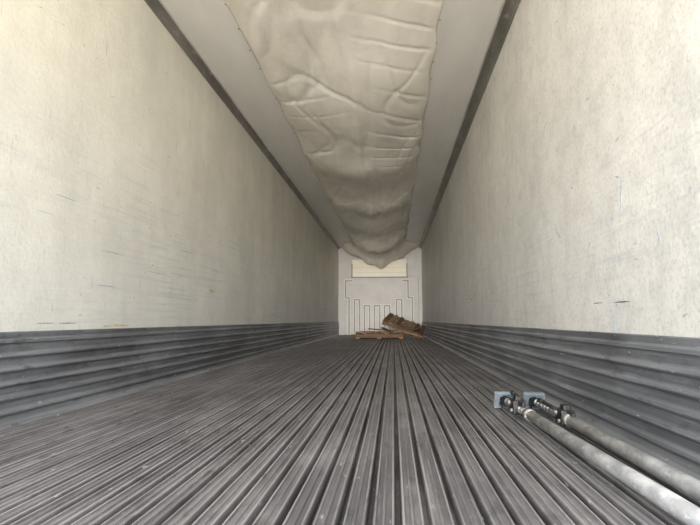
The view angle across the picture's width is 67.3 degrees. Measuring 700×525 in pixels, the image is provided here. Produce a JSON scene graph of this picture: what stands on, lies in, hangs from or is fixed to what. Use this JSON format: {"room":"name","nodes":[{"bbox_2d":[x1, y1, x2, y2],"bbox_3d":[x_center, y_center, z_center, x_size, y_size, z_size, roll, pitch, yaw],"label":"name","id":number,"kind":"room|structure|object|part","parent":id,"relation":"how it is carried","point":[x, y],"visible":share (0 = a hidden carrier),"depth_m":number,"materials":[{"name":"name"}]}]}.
{"room":"refrigerated truck trailer","nodes":[
{"label":"refrigerated truck trailer","id":0,"kind":"room"},
{"bbox_2d":[0,0,338,331],"bbox_3d":[-1.032,0.042,7.726,0.070,2.710,16.050,-1,-6,5],"label":"wall","id":1,"kind":"structure","parent":0,"point":[102,109],"depth_m":3.27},
{"bbox_2d":[104,324,128,326],"bbox_3d":[-1.370,0.369,3.090,0.001,0.016,0.280,-1,-6,5],"label":"scuff","id":2,"kind":"object","parent":1,"relation":"attached to","point":[113,325],"visible":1,"depth_m":3.08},
{"bbox_2d":[0,322,339,429],"bbox_3d":[-0.974,1.074,7.598,0.048,0.390,16.030,-1,-6,5],"label":"baseboard","id":3,"kind":"structure","parent":1,"relation":"attached to","point":[43,374],"depth_m":3.00,"materials":[{"name":"metal"}]},
{"bbox_2d":[144,0,340,249],"bbox_3d":[-0.963,-1.279,7.854,0.070,0.055,16.030,-1,-6,5],"label":"trim","id":4,"kind":"structure","parent":1,"relation":"attached to","point":[156,6],"depth_m":4.85,"materials":[{"name":"metal"}]},
{"bbox_2d":[161,0,502,247],"bbox_3d":[0.234,-1.361,7.774,2.610,0.090,16.050,-1,-6,5],"label":"ceiling","id":5,"kind":"structure","parent":0,"point":[467,26],"depth_m":4.90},
{"bbox_2d":[223,0,444,268],"bbox_3d":[0.367,-0.808,9.328,2.254,0.673,12.131,-1,-6,5],"label":"fabric","id":6,"kind":"object","parent":5,"relation":"hanging from","point":[352,79],"visible":1,"depth_m":4.70,"materials":[{"name":"fabric"}]},
{"bbox_2d":[0,335,699,524],"bbox_3d":[0.234,1.317,7.482,2.470,0.122,16.050,-1,-6,5],"label":"floor","id":7,"kind":"structure","parent":0,"point":[339,429],"depth_m":1.73,"materials":[{"name":"metal"}]},
{"bbox_2d":[355,327,402,338],"bbox_3d":[0.692,1.688,12.671,1.158,0.260,1.071,0,-6,3],"label":"wooden pallet","id":8,"kind":"object","parent":7,"relation":"on","point":[384,333],"visible":0.97,"depth_m":12.28,"materials":[{"name":"brown wood"}]},
{"bbox_2d":[382,313,425,338],"bbox_3d":[1.317,1.536,12.810,1.033,0.646,1.293,-1,-6,10],"label":"wooden pallet","id":9,"kind":"object","parent":7,"relation":"on","point":[390,320],"visible":0.98,"depth_m":12.63,"materials":[{"name":"brown wood"}]},
{"bbox_2d":[493,390,699,524],"bbox_3d":[0.706,0.542,1.407,0.104,0.096,2.464,0,-6,3],"label":"bar","id":10,"kind":"object","parent":7,"relation":"on","point":[674,504],"visible":1,"depth_m":1.39,"materials":[{"name":"metal"}]},
{"bbox_3d":[0.753,0.651,2.360,0.032,0.032,0.440,0,-6,3],"label":"rod","id":11,"kind":"part","parent":10,"relation":"part of","materials":[{"name":"metal"}]},
{"bbox_2d":[523,392,699,501],"bbox_3d":[0.817,0.539,1.378,0.104,0.096,2.462,0,-6,4],"label":"bar","id":12,"kind":"object","parent":7,"relation":"on","point":[564,415],"visible":0.91,"depth_m":1.59,"materials":[{"name":"metal"}]},
{"bbox_3d":[0.878,0.644,2.290,0.032,0.032,0.520,0,-6,4],"label":"rod","id":13,"kind":"part","parent":12,"relation":"part of","materials":[{"name":"metal"}]},
{"bbox_2d":[338,247,421,334],"bbox_3d":[0.891,0.902,15.623,2.610,2.710,0.100,-1,-6,5],"label":"wall","id":14,"kind":"structure","parent":0,"point":[414,261],"depth_m":15.62,"materials":[{"name":"plastic"}]},
{"bbox_2d":[344,259,418,334],"bbox_3d":[0.918,1.025,15.477,2.195,2.237,0.138,-1,-6,5],"label":"bulkhead","id":15,"kind":"object","parent":14,"relation":"attached to","point":[371,292],"visible":0.83,"depth_m":15.46,"materials":[{"name":"plastic"}]},
{"bbox_2d":[421,0,699,337],"bbox_3d":[1.499,0.020,7.520,0.070,2.710,16.050,-1,-6,5],"label":"wall","id":16,"kind":"structure","parent":0,"point":[601,91],"depth_m":2.37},
{"bbox_2d":[418,0,520,248],"bbox_3d":[1.419,-1.290,7.659,0.090,0.075,16.030,-1,-6,5],"label":"trim","id":17,"kind":"structure","parent":16,"relation":"attached to","point":[508,9],"depth_m":4.84,"materials":[{"name":"metal"}]},
{"bbox_2d":[422,322,699,479],"bbox_3d":[1.440,1.053,7.402,0.048,0.390,16.030,-1,-6,5],"label":"baseboard","id":18,"kind":"structure","parent":16,"relation":"attached to","point":[643,391],"depth_m":2.03,"materials":[{"name":"metal"}]}
]}

